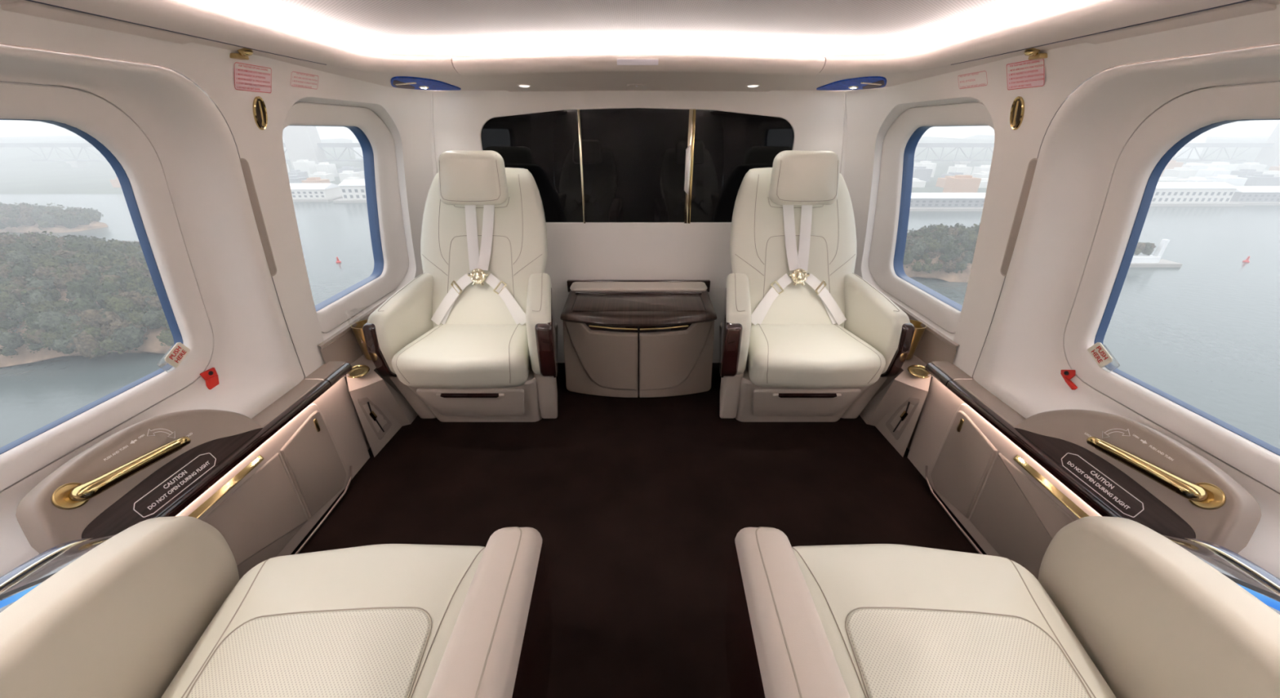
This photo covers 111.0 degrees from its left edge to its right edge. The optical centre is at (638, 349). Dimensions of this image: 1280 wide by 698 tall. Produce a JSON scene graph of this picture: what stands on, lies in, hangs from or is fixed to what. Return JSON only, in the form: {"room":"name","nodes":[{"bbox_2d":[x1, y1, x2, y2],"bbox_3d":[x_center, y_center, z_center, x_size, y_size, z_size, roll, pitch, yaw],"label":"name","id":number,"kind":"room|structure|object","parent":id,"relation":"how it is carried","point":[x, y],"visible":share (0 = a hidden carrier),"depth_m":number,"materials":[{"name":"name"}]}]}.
{"room":"aircraft cabin","nodes":[
{"label":"aircraft cabin","id":0,"kind":"room"},
{"bbox_2d":[0,4,433,481],"bbox_3d":[-0.978,0.270,0.379,0.360,1.420,3.720,0,26,0],"label":"wall","id":1,"kind":"structure","parent":0,"point":[211,68],"depth_m":1.26,"materials":[{"name":"white plastic"}]},
{"bbox_2d":[0,43,304,577],"bbox_3d":[-1.048,0.093,0.487,0.189,0.844,1.640,0,26,0],"label":"door","id":2,"kind":"structure","parent":1,"relation":"in","point":[254,357],"depth_m":1.00,"materials":[{"name":"white plastic"}]},
{"bbox_2d":[0,81,213,491],"bbox_3d":[-1.116,0.029,0.501,0.118,0.645,1.291,0,26,0],"label":"window frame","id":3,"kind":"structure","parent":2,"relation":"attached to","point":[85,114],"depth_m":0.96,"materials":[{"name":"white plastic"}]},
{"bbox_2d":[157,342,190,372],"bbox_3d":[-1.139,0.022,1.080,0.009,0.065,0.080,0,26,0],"label":"tag","id":4,"kind":"object","parent":3,"relation":"attached to","point":[175,354],"visible":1,"depth_m":1.08,"materials":[{"name":"white plastic"}]},
{"bbox_2d":[200,367,218,389],"bbox_3d":[-1.118,0.079,1.153,0.009,0.054,0.039,0,26,0],"label":"strap","id":5,"kind":"object","parent":2,"relation":"attached to","point":[211,376],"visible":1,"depth_m":1.15,"materials":[{"name":"red"}]},
{"bbox_2d":[233,62,271,93],"bbox_3d":[-0.956,-0.672,1.093,0.022,0.056,0.117,0,26,0],"label":"placard","id":6,"kind":"object","parent":1,"relation":"attached to","point":[244,80],"visible":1,"depth_m":1.09,"materials":[{"name":"pink"}]},
{"bbox_2d":[253,96,267,129],"bbox_3d":[-0.978,-0.609,1.138,0.024,0.077,0.041,0,26,0],"label":"coat hook","id":7,"kind":"object","parent":1,"relation":"attached to","point":[260,112],"visible":1,"depth_m":1.14,"materials":[{"name":"gold metal"}]},
{"bbox_2d":[252,361,346,427],"bbox_3d":[-1.021,0.700,0.176,0.078,0.028,2.916,0,26,0],"label":"ledge","id":8,"kind":"object","parent":1,"relation":"attached to","point":[286,401],"visible":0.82,"depth_m":1.29,"materials":[{"name":"beige leather"}]},
{"bbox_2d":[147,363,351,519],"bbox_3d":[-0.977,0.706,0.177,0.022,0.032,2.912,0,26,0],"label":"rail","id":9,"kind":"object","parent":8,"relation":"attached to","point":[199,486],"visible":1,"depth_m":1.08,"materials":[{"name":"brown wood"}]},
{"bbox_2d":[290,71,318,89],"bbox_3d":[-0.952,-0.766,1.256,0.016,0.035,0.114,0,26,0],"label":"placard","id":10,"kind":"object","parent":1,"relation":"attached to","point":[298,82],"visible":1,"depth_m":1.25,"materials":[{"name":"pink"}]},
{"bbox_2d":[283,102,408,333],"bbox_3d":[-1.096,-0.503,1.648,0.161,0.721,0.638,0,26,0],"label":"window","id":11,"kind":"structure","parent":1,"relation":"in","point":[390,255],"depth_m":1.82,"materials":[{"name":"white plastic"}]},
{"bbox_2d":[318,296,407,449],"bbox_3d":[-1.028,0.029,1.884,0.096,0.478,0.778,3,27,7],"label":"trim","id":12,"kind":"structure","parent":1,"relation":"attached to","point":[343,345],"depth_m":1.57,"materials":[{"name":"beige leather"}]},
{"bbox_2d":[290,362,986,697],"bbox_3d":[0.000,0.884,0.694,2.340,0.001,3.700,0,26,0],"label":"floor","id":13,"kind":"structure","parent":0,"point":[638,507],"depth_m":1.44,"materials":[{"name":"carpet"}]},
{"bbox_2d":[176,403,352,579],"bbox_3d":[-1.009,0.517,1.014,0.065,0.358,1.001,0,26,0],"label":"compartment","id":14,"kind":"object","parent":13,"relation":"on","point":[265,505],"visible":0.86,"depth_m":1.21,"materials":[{"name":"beige leather"}]},
{"bbox_2d":[0,515,551,697],"bbox_3d":[-0.476,0.443,0.417,0.676,1.036,0.829,0,26,0],"label":"armchair","id":15,"kind":"object","parent":13,"relation":"on","point":[161,607],"visible":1,"depth_m":0.63,"materials":[{"name":"beige leather"}]},
{"bbox_2d":[0,533,118,612],"bbox_3d":[-0.829,0.455,0.572,0.119,0.313,0.513,-6,27,-12],"label":"console","id":16,"kind":"object","parent":15,"relation":"attached to","point":[21,580],"visible":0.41,"depth_m":0.63,"materials":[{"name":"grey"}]},
{"bbox_2d":[160,543,485,697],"bbox_3d":[-0.476,0.500,0.694,0.466,0.165,0.382,0,26,0],"label":"seat cushion","id":17,"kind":"object","parent":15,"relation":"on","point":[374,620],"depth_m":0.67,"materials":[{"name":"beige leather"}]},
{"bbox_2d":[344,354,417,457],"bbox_3d":[-0.971,0.186,1.712,0.158,0.350,0.336,0,26,0],"label":"console","id":18,"kind":"object","parent":13,"relation":"on","point":[381,411],"visible":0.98,"depth_m":1.62,"materials":[{"name":"beige leather"}]},
{"bbox_2d":[345,364,369,377],"bbox_3d":[-0.982,0.079,1.536,0.077,0.016,0.077,0,26,0],"label":"cup holder","id":19,"kind":"object","parent":18,"relation":"in","point":[358,371],"visible":0.92,"depth_m":1.54,"materials":[{"name":"gold metal"}]},
{"bbox_2d":[351,319,371,359],"bbox_3d":[-0.995,-0.055,1.612,0.091,0.187,0.095,19,32,33],"label":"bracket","id":20,"kind":"object","parent":18,"relation":"on","point":[357,331],"visible":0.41,"depth_m":1.60,"materials":[{"name":"gold metal"}]},
{"bbox_2d":[362,150,557,422],"bbox_3d":[-0.623,-0.205,1.728,0.652,1.036,0.672,0,26,0],"label":"armchair","id":21,"kind":"object","parent":13,"relation":"on","point":[473,337],"visible":1,"depth_m":1.71,"materials":[{"name":"beige leather"}]},
{"bbox_2d":[391,324,530,388],"bbox_3d":[-0.634,0.018,1.670,0.466,0.165,0.372,0,26,0],"label":"seat cushion","id":22,"kind":"object","parent":21,"relation":"on","point":[442,356],"depth_m":1.54,"materials":[{"name":"beige leather"}]},
{"bbox_2d":[560,280,716,397],"bbox_3d":[0.000,-0.036,2.026,0.690,0.446,0.451,0,26,0],"label":"base cabinet","id":23,"kind":"object","parent":13,"relation":"on","point":[622,338],"visible":1,"depth_m":1.90,"materials":[{"name":"beige"}]},
{"bbox_2d":[571,291,706,311],"bbox_3d":[0.000,-0.208,1.899,0.570,0.012,0.214,0,26,0],"label":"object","id":24,"kind":"object","parent":23,"relation":"on","point":[580,300],"depth_m":1.90,"materials":[{"name":"brown wood"}]},
{"bbox_2d":[719,150,915,422],"bbox_3d":[0.623,-0.205,1.728,0.652,1.036,0.672,0,26,0],"label":"armchair","id":25,"kind":"object","parent":13,"relation":"on","point":[804,337],"visible":1,"depth_m":1.71,"materials":[{"name":"beige leather"}]},
{"bbox_2d":[746,324,885,388],"bbox_3d":[0.634,0.018,1.670,0.466,0.165,0.372,0,26,0],"label":"seat cushion","id":26,"kind":"object","parent":25,"relation":"on","point":[792,356],"depth_m":1.54,"materials":[{"name":"beige leather"}]},
{"bbox_2d":[859,355,933,457],"bbox_3d":[0.971,0.186,1.712,0.158,0.350,0.336,0,26,0],"label":"console","id":27,"kind":"object","parent":13,"relation":"on","point":[895,411],"visible":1,"depth_m":1.62,"materials":[{"name":"beige leather"}]},
{"bbox_2d":[905,320,926,359],"bbox_3d":[0.996,-0.031,1.624,0.083,0.133,0.083,0,26,0],"label":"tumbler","id":28,"kind":"object","parent":27,"relation":"on","point":[919,330],"visible":0.34,"depth_m":1.60,"materials":[{"name":"gold metal"}]},
{"bbox_2d":[907,364,932,377],"bbox_3d":[0.982,0.079,1.536,0.077,0.016,0.077,0,26,0],"label":"cup holder","id":29,"kind":"object","parent":27,"relation":"in","point":[917,371],"visible":0.86,"depth_m":1.54,"materials":[{"name":"gold metal"}]},
{"bbox_2d":[724,515,1279,697],"bbox_3d":[0.476,0.443,0.417,0.676,1.036,0.829,0,26,0],"label":"armchair","id":30,"kind":"object","parent":13,"relation":"on","point":[1116,607],"visible":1,"depth_m":0.63,"materials":[{"name":"beige leather"}]},
{"bbox_2d":[791,543,1116,697],"bbox_3d":[0.476,0.500,0.694,0.466,0.165,0.382,0,26,0],"label":"seat cushion","id":31,"kind":"object","parent":30,"relation":"on","point":[898,620],"depth_m":0.67,"materials":[{"name":"beige leather"}]},
{"bbox_2d":[1159,533,1279,614],"bbox_3d":[0.829,0.455,0.572,0.119,0.313,0.513,6,27,12],"label":"console","id":32,"kind":"object","parent":30,"relation":"attached to","point":[1256,580],"visible":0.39,"depth_m":0.63,"materials":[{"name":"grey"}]},
{"bbox_2d":[924,403,1101,580],"bbox_3d":[1.009,0.517,1.014,0.065,0.358,1.001,0,26,0],"label":"compartment","id":33,"kind":"object","parent":13,"relation":"on","point":[1010,504],"visible":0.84,"depth_m":1.21,"materials":[{"name":"beige leather"}]},
{"bbox_2d":[179,0,1097,57],"bbox_3d":[0.000,-0.287,0.115,1.950,0.092,3.700,0,26,0],"label":"ceiling","id":34,"kind":"structure","parent":0,"point":[458,28],"depth_m":1.14,"materials":[{"name":"white plastic"}]},
{"bbox_2d":[0,0,505,90],"bbox_3d":[-0.744,-0.262,0.118,0.438,0.068,3.683,0,26,0],"label":"soffit","id":35,"kind":"structure","parent":34,"relation":"attached to","point":[211,28],"depth_m":1.00,"materials":[{"name":"white plastic"}]},
{"bbox_2d":[0,0,196,44],"bbox_3d":[-0.923,-0.569,0.773,0.050,0.015,0.290,0,26,0],"label":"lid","id":36,"kind":"object","parent":35,"relation":"attached to","point":[26,7],"visible":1,"depth_m":0.73,"materials":[{"name":"beige plastic"}]},
{"bbox_2d":[229,48,253,59],"bbox_3d":[-0.922,-0.690,1.023,0.046,0.027,0.035,0,26,0],"label":"reading lamp","id":37,"kind":"object","parent":35,"relation":"attached to","point":[243,53],"visible":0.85,"depth_m":1.01,"materials":[{"name":"gold metal"}]},
{"bbox_2d":[390,75,461,90],"bbox_3d":[-0.806,-0.978,1.624,0.219,0.023,0.272,0,26,0],"label":"light","id":38,"kind":"object","parent":35,"relation":"attached to","point":[401,82],"visible":1,"depth_m":1.61,"materials":[{"name":"blue plastic"}]},
{"bbox_2d":[451,53,826,91],"bbox_3d":[0.000,-0.969,1.552,1.203,0.072,0.480,0,26,0],"label":"soffit","id":39,"kind":"structure","parent":34,"relation":"attached to","point":[567,72],"depth_m":1.41,"materials":[{"name":"white plastic"}]},
{"bbox_2d":[617,58,658,65],"bbox_3d":[-0.003,-0.871,1.334,0.126,0.016,0.010,0,26,0],"label":"sign plate","id":40,"kind":"object","parent":39,"relation":"attached to","point":[620,61],"visible":1,"depth_m":1.33,"materials":[{"name":"white plastic"}]},
{"bbox_2d":[772,0,1279,90],"bbox_3d":[0.744,-0.262,0.118,0.438,0.068,3.683,0,26,0],"label":"soffit","id":41,"kind":"structure","parent":34,"relation":"attached to","point":[1065,28],"depth_m":1.00,"materials":[{"name":"white plastic"}]},
{"bbox_2d":[816,75,886,90],"bbox_3d":[0.806,-0.978,1.624,0.219,0.023,0.272,0,26,0],"label":"light","id":42,"kind":"object","parent":41,"relation":"attached to","point":[873,82],"visible":1,"depth_m":1.61,"materials":[{"name":"blue plastic"}]},
{"bbox_2d":[1023,48,1047,59],"bbox_3d":[0.922,-0.690,1.023,0.046,0.027,0.035,0,26,0],"label":"reading lamp","id":43,"kind":"object","parent":41,"relation":"attached to","point":[1033,53],"visible":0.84,"depth_m":1.01,"materials":[{"name":"gold metal"}]},
{"bbox_2d":[1080,0,1275,44],"bbox_3d":[0.923,-0.569,0.773,0.050,0.015,0.290,0,26,0],"label":"trim strip","id":44,"kind":"object","parent":41,"relation":"attached to","point":[1250,7],"visible":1,"depth_m":0.73,"materials":[{"name":"beige plastic"}]},
{"bbox_2d":[430,90,847,362],"bbox_3d":[0.000,-0.500,2.055,1.850,1.275,0.016,0,26,0],"label":"wall","id":45,"kind":"structure","parent":0,"point":[577,251],"depth_m":1.87,"materials":[{"name":"white"}]},
{"bbox_2d":[480,107,793,223],"bbox_3d":[-0.005,-0.779,1.902,1.332,0.464,0.040,0,26,0],"label":"window","id":46,"kind":"structure","parent":45,"relation":"in","point":[635,164],"depth_m":1.90,"materials":[{"name":"black glass"}]},
{"bbox_2d":[843,4,1279,482],"bbox_3d":[0.978,0.270,0.379,0.360,1.420,3.720,0,26,0],"label":"wall","id":47,"kind":"structure","parent":0,"point":[1068,68],"depth_m":1.26,"materials":[{"name":"white plastic"}]},
{"bbox_2d":[869,297,959,449],"bbox_3d":[1.028,0.029,1.884,0.096,0.478,0.778,-3,27,-7],"label":"trim","id":48,"kind":"structure","parent":47,"relation":"attached to","point":[933,345],"depth_m":1.57,"materials":[{"name":"beige leather"}]},
{"bbox_2d":[868,102,994,333],"bbox_3d":[1.096,-0.503,1.648,0.161,0.721,0.638,0,26,0],"label":"window","id":49,"kind":"structure","parent":47,"relation":"in","point":[886,259],"depth_m":1.82,"materials":[{"name":"white plastic"}]},
{"bbox_2d":[957,71,987,88],"bbox_3d":[0.951,-0.766,1.255,0.016,0.035,0.120,0,26,0],"label":"placard","id":50,"kind":"object","parent":47,"relation":"attached to","point":[980,82],"visible":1,"depth_m":1.25,"materials":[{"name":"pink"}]},
{"bbox_2d":[930,361,1025,427],"bbox_3d":[1.021,0.700,0.176,0.078,0.028,2.916,0,26,0],"label":"ledge","id":51,"kind":"object","parent":47,"relation":"attached to","point":[992,402],"visible":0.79,"depth_m":1.29,"materials":[{"name":"beige leather"}]},
{"bbox_2d":[924,363,1129,519],"bbox_3d":[0.977,0.706,0.177,0.022,0.032,2.912,0,26,0],"label":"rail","id":52,"kind":"object","parent":51,"relation":"attached to","point":[1074,484],"visible":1,"depth_m":1.08,"materials":[{"name":"brown wood"}]},
{"bbox_2d":[1009,96,1024,129],"bbox_3d":[0.978,-0.609,1.138,0.024,0.077,0.041,0,26,0],"label":"coat hook","id":53,"kind":"object","parent":47,"relation":"attached to","point":[1017,111],"visible":1,"depth_m":1.14,"materials":[{"name":"gold metal"}]},
{"bbox_2d":[1005,58,1044,89],"bbox_3d":[0.952,-0.677,1.086,0.025,0.057,0.117,0,26,0],"label":"placard","id":54,"kind":"object","parent":47,"relation":"attached to","point":[1035,77],"visible":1,"depth_m":1.08,"materials":[{"name":"pink"}]},
{"bbox_2d":[973,43,1279,578],"bbox_3d":[1.048,0.093,0.487,0.189,0.844,1.640,0,26,0],"label":"door","id":55,"kind":"structure","parent":47,"relation":"in","point":[1022,359],"depth_m":0.99,"materials":[{"name":"white plastic"}]},
{"bbox_2d":[1060,369,1077,390],"bbox_3d":[1.118,0.074,1.143,0.009,0.047,0.055,0,26,0],"label":"strap","id":56,"kind":"object","parent":55,"relation":"attached to","point":[1067,375],"visible":1,"depth_m":1.14,"materials":[{"name":"red"}]},
{"bbox_2d":[1063,81,1279,493],"bbox_3d":[1.116,0.029,0.501,0.118,0.645,1.291,0,26,0],"label":"window","id":57,"kind":"structure","parent":55,"relation":"attached to","point":[1157,140],"depth_m":0.95,"materials":[{"name":"white plastic"}]},
{"bbox_2d":[1087,342,1119,372],"bbox_3d":[1.139,0.022,1.080,0.009,0.066,0.080,0,26,0],"label":"tag","id":58,"kind":"object","parent":57,"relation":"attached to","point":[1104,359],"visible":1,"depth_m":1.08,"materials":[{"name":"white"}]},
{"label":"outside","id":59,"kind":"structure","parent":0,"visible":0},
{"bbox_2d":[0,135,402,194],"bbox_3d":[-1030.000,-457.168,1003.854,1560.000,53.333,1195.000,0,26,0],"label":"sky","id":60,"kind":"structure","parent":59,"point":[19,175],"depth_m":722.86,"materials":[{"name":"white"}]},
{"bbox_2d":[109,177,121,187],"bbox_3d":[-603.986,-197.411,521.201,22.929,12.294,18.000,0,26,0],"label":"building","id":61,"kind":"structure","parent":60,"relation":"on","point":[115,183],"depth_m":513.59,"materials":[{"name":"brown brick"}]},
{"bbox_2d":[287,169,308,177],"bbox_3d":[-442.597,-224.083,571.341,14.847,15.684,18.000,0,26,0],"label":"building","id":62,"kind":"structure","parent":60,"relation":"on","point":[292,172],"depth_m":565.30,"materials":[{"name":"grey"}]},
{"bbox_2d":[288,175,308,182],"bbox_3d":[-407.412,-199.384,524.010,19.344,13.342,18.000,0,26,0],"label":"building","id":63,"kind":"structure","parent":60,"relation":"on","point":[292,179],"depth_m":516.60,"materials":[{"name":"grey"}]},
{"bbox_2d":[292,160,317,177],"bbox_3d":[-468.888,-253.550,620.716,19.835,24.765,18.000,0,26,0],"label":"building","id":64,"kind":"structure","parent":60,"relation":"on","point":[302,165],"depth_m":612.43,"materials":[{"name":"white"}]},
{"bbox_2d":[301,177,329,182],"bbox_3d":[-378.064,-194.728,516.172,20.545,11.941,18.000,0,26,0],"label":"building","id":65,"kind":"structure","parent":60,"relation":"on","point":[311,180],"depth_m":509.59,"materials":[{"name":"brown brick"}]},
{"bbox_2d":[310,172,335,182],"bbox_3d":[-409.480,-222.191,570.299,18.710,13.216,18.000,0,26,0],"label":"building","id":66,"kind":"structure","parent":60,"relation":"on","point":[322,175],"depth_m":563.51,"materials":[{"name":"white"}]},
{"bbox_2d":[315,162,338,177],"bbox_3d":[-438.721,-251.138,619.594,16.771,21.436,18.000,0,26,0],"label":"building","id":67,"kind":"structure","parent":60,"relation":"on","point":[326,167],"depth_m":611.84,"materials":[{"name":"white"}]},
{"bbox_2d":[337,170,360,182],"bbox_3d":[-372.046,-222.270,568.385,18.146,15.054,18.000,0,26,0],"label":"building","id":68,"kind":"structure","parent":60,"relation":"on","point":[345,174],"depth_m":560.36,"materials":[{"name":"white"}]},
{"bbox_2d":[337,166,362,173],"bbox_3d":[-409.385,-251.006,625.396,23.073,16.056,18.000,0,26,0],"label":"building","id":69,"kind":"structure","parent":60,"relation":"on","point":[344,168],"depth_m":617.09,"materials":[{"name":"grey"}]},
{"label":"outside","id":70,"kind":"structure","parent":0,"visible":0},
{"bbox_2d":[874,134,1269,192],"bbox_3d":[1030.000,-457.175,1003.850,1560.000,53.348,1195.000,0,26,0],"label":"sky","id":71,"kind":"structure","parent":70,"point":[1251,154],"depth_m":859.88,"materials":[{"name":"white"}]},
{"bbox_2d":[911,177,926,187],"bbox_3d":[324.127,-196.826,521.982,22.103,10.553,18.000,0,26,0],"label":"building","id":72,"kind":"structure","parent":71,"relation":"on","point":[916,183],"depth_m":514.34,"materials":[{"name":"white"}]},
{"bbox_2d":[912,166,933,182],"bbox_3d":[362.831,-226.208,570.916,22.657,19.873,18.000,0,26,0],"label":"building","id":73,"kind":"structure","parent":71,"relation":"on","point":[924,174],"depth_m":562.27,"materials":[{"name":"grey"}]},
{"bbox_2d":[913,160,937,177],"bbox_3d":[404.048,-253.598,622.936,21.105,22.885,18.000,0,26,0],"label":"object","id":74,"kind":"structure","parent":71,"relation":"on","point":[928,164],"depth_m":613.78,"materials":[{"name":"white"}]},
{"bbox_2d":[935,175,955,187],"bbox_3d":[367.430,-195.612,516.289,24.199,13.421,18.000,0,26,0],"label":"building","id":75,"kind":"structure","parent":71,"relation":"on","point":[940,182],"depth_m":516.35,"materials":[{"name":"brown brick"}]},
{"bbox_2d":[940,172,970,177],"bbox_3d":[408.338,-220.987,567.784,26.303,13.287,18.000,0,26,0],"label":"building","id":76,"kind":"structure","parent":71,"relation":"on","point":[943,175],"depth_m":561.73,"materials":[{"name":"grey"}]},
{"bbox_2d":[946,164,972,174],"bbox_3d":[450.429,-248.859,618.213,21.526,18.573,18.000,0,26,0],"label":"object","id":77,"kind":"structure","parent":71,"relation":"on","point":[966,170],"depth_m":609.90,"materials":[{"name":"white"}]},
{"bbox_2d":[971,171,989,177],"bbox_3d":[449.221,-223.324,572.353,21.053,13.428,18.000,0,26,0],"label":"building","id":78,"kind":"structure","parent":71,"relation":"on","point":[981,174],"depth_m":566.06,"materials":[{"name":"white"}]},
{"bbox_2d":[971,164,991,174],"bbox_3d":[492.726,-250.650,622.862,27.711,17.665,18.000,0,26,0],"label":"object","id":79,"kind":"structure","parent":71,"relation":"on","point":[983,167],"depth_m":617.09,"materials":[{"name":"white"}]},
{"bbox_2d":[978,177,988,187],"bbox_3d":[405.557,-195.221,518.542,29.139,10.724,18.000,0,26,0],"label":"building","id":80,"kind":"structure","parent":71,"relation":"on","point":[984,183],"depth_m":511.33,"materials":[{"name":"white"}]},
{"bbox_2d":[1160,160,1183,177],"bbox_3d":[741.114,-253.108,620.342,25.095,24.305,18.000,0,26,0],"label":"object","id":81,"kind":"structure","parent":71,"relation":"on","point":[1171,164],"depth_m":610.05,"materials":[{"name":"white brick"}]},
{"bbox_2d":[1158,177,1186,182],"bbox_3d":[617.874,-194.592,515.386,25.968,12.393,18.000,0,26,0],"label":"building","id":82,"kind":"structure","parent":71,"relation":"on","point":[1161,179],"depth_m":508.47,"materials":[{"name":"white"}]},
{"bbox_2d":[1161,167,1198,179],"bbox_3d":[698.856,-224.675,569.222,22.279,18.624,18.000,0,26,0],"label":"building","id":83,"kind":"structure","parent":71,"relation":"on","point":[1179,172],"depth_m":561.59,"materials":[{"name":"white"}]},
{"bbox_2d":[1172,131,1206,158],"bbox_3d":[971.000,-363.022,779.884,38.000,46.000,28.000,0,26,0],"label":"roof","id":84,"kind":"structure","parent":71,"relation":"on","point":[1202,138],"depth_m":776.46,"materials":[{"name":"white"}]},
{"bbox_2d":[1179,177,1213,182],"bbox_3d":[653.106,-195.127,516.666,19.611,12.219,18.000,0,26,0],"label":"building","id":85,"kind":"structure","parent":71,"relation":"on","point":[1190,179],"depth_m":510.33,"materials":[{"name":"white"}]},
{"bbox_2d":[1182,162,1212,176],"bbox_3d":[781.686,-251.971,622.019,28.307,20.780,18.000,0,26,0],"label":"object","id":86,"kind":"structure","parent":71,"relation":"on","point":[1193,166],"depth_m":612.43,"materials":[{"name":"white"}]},
{"bbox_2d":[1195,167,1231,177],"bbox_3d":[739.943,-223.705,567.487,20.936,18.423,18.000,0,26,0],"label":"building","id":87,"kind":"structure","parent":71,"relation":"on","point":[1211,171],"depth_m":560.90,"materials":[{"name":"white"}]},
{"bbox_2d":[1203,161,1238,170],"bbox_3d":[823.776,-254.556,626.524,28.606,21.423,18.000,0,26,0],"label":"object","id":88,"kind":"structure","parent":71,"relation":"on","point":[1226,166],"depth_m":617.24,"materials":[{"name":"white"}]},
{"bbox_2d":[1205,174,1248,186],"bbox_3d":[699.140,-199.861,524.547,27.106,13.722,18.000,0,26,0],"label":"building","id":89,"kind":"structure","parent":71,"relation":"on","point":[1234,180],"depth_m":517.23,"materials":[{"name":"white"}]},
{"bbox_2d":[1230,168,1263,177],"bbox_3d":[777.662,-221.735,564.923,19.323,17.163,18.000,0,26,0],"label":"building","id":90,"kind":"structure","parent":71,"relation":"on","point":[1242,172],"depth_m":557.63,"materials":[{"name":"grey"}]},
{"bbox_2d":[1235,162,1267,171],"bbox_3d":[867.340,-254.417,626.776,24.706,20.949,18.000,0,26,0],"label":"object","id":91,"kind":"structure","parent":71,"relation":"on","point":[1259,167],"depth_m":617.84,"materials":[{"name":"white"}]},
{"bbox_2d":[1240,173,1279,186],"bbox_3d":[737.044,-199.168,522.011,28.952,14.727,18.000,0,26,0],"label":"building","id":92,"kind":"structure","parent":71,"relation":"on","point":[1255,180],"depth_m":514.97,"materials":[{"name":"grey"}]},
{"bbox_2d":[1262,170,1279,177],"bbox_3d":[818.140,-222.782,569.687,26.010,14.818,18.000,0,26,0],"label":"building","id":93,"kind":"structure","parent":71,"relation":"on","point":[1277,173],"depth_m":562.41,"materials":[{"name":"white"}]},
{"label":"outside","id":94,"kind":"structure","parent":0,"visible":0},
{"bbox_2d":[0,194,1279,448],"bbox_3d":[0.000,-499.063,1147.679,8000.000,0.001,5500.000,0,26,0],"label":"harbour water","id":95,"kind":"structure","parent":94,"point":[1204,332],"depth_m":168.99,"materials":[{"name":"grey liquid"}]},
{"bbox_2d":[0,125,363,168],"bbox_3d":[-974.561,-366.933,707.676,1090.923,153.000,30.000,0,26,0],"label":"bridge","id":96,"kind":"structure","parent":95,"relation":"on","point":[301,142],"depth_m":719.34,"materials":[{"name":"grey metal"}]},
{"bbox_2d":[289,182,342,201],"bbox_3d":[-334.000,-158.489,442.035,68.000,15.660,43.000,0,26,0],"label":"shed","id":97,"kind":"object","parent":95,"relation":"in","point":[300,192],"visible":0.57,"depth_m":430.27,"materials":[{"name":"white"}]},
{"bbox_2d":[333,179,366,202],"bbox_3d":[-268.000,-157.623,435.770,48.000,19.660,43.000,0,26,0],"label":"shed","id":98,"kind":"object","parent":95,"relation":"in","point":[352,190],"visible":0.56,"depth_m":422.88,"materials":[{"name":"white"}]},
{"bbox_2d":[909,192,986,211],"bbox_3d":[266.000,-131.469,389.576,92.000,13.700,37.000,0,26,0],"label":"shed","id":99,"kind":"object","parent":95,"relation":"in","point":[920,202],"visible":0.66,"depth_m":379.34,"materials":[{"name":"grey"}]},
{"bbox_2d":[942,174,981,192],"bbox_3d":[330.000,-166.655,449.711,26.000,20.500,14.000,0,26,0],"label":"building","id":100,"kind":"structure","parent":95,"relation":"on","point":[960,183],"depth_m":443.71,"materials":[{"name":"beige concrete"}]},
{"bbox_2d":[914,121,1279,167],"bbox_3d":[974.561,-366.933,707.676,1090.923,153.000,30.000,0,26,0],"label":"bridge","id":101,"kind":"structure","parent":95,"relation":"on","point":[1269,154],"depth_m":721.62,"materials":[{"name":"grey metal"}]},
{"bbox_2d":[1128,239,1182,267],"bbox_3d":[252.000,-49.009,222.958,40.000,13.500,11.187,0,26,0],"label":"boat","id":102,"kind":"object","parent":95,"relation":"in","point":[1147,260],"visible":0.55,"depth_m":220.94,"materials":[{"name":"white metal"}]},
{"bbox_2d":[1150,182,1244,206],"bbox_3d":[491.500,-147.289,415.221,119.000,19.340,41.000,0,26,0],"label":"shed","id":103,"kind":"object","parent":95,"relation":"in","point":[1166,193],"visible":0.63,"depth_m":402.92,"materials":[{"name":"white"}]},
{"bbox_2d":[1229,186,1279,205],"bbox_3d":[600.000,-148.154,421.486,92.000,15.340,41.000,0,26,0],"label":"shed","id":104,"kind":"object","parent":95,"relation":"in","point":[1246,195],"visible":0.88,"depth_m":410.07,"materials":[{"name":"grey"}]},
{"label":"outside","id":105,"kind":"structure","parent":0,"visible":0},
{"bbox_2d":[351,133,363,158],"bbox_3d":[-481.000,-362.125,780.327,38.000,44.000,28.000,0,26,0],"label":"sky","id":106,"kind":"structure","parent":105,"point":[358,149],"depth_m":773.62,"materials":[{"name":"white"}]},
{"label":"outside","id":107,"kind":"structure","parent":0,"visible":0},
{"bbox_2d":[0,231,173,367],"bbox_3d":[-243.860,-28.262,164.339,235.337,28.245,104.382,0,26,0],"label":"headland","id":108,"kind":"structure","parent":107,"point":[73,295],"depth_m":134.44,"materials":[{"name":"plant"}]},
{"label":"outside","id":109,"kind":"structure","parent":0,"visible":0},
{"bbox_2d":[902,222,980,282],"bbox_3d":[157.537,-49.960,214.579,97.129,22.629,47.701,0,26,0],"label":"headland","id":110,"kind":"structure","parent":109,"point":[939,251],"depth_m":201.12,"materials":[{"name":"plant"}]},
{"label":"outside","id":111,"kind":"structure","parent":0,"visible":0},
{"bbox_2d":[0,202,107,232],"bbox_3d":[-461.416,-93.361,305.740,162.422,19.665,44.512,0,26,0],"label":"headland","id":112,"kind":"structure","parent":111,"point":[23,217],"depth_m":297.68,"materials":[{"name":"plant"}]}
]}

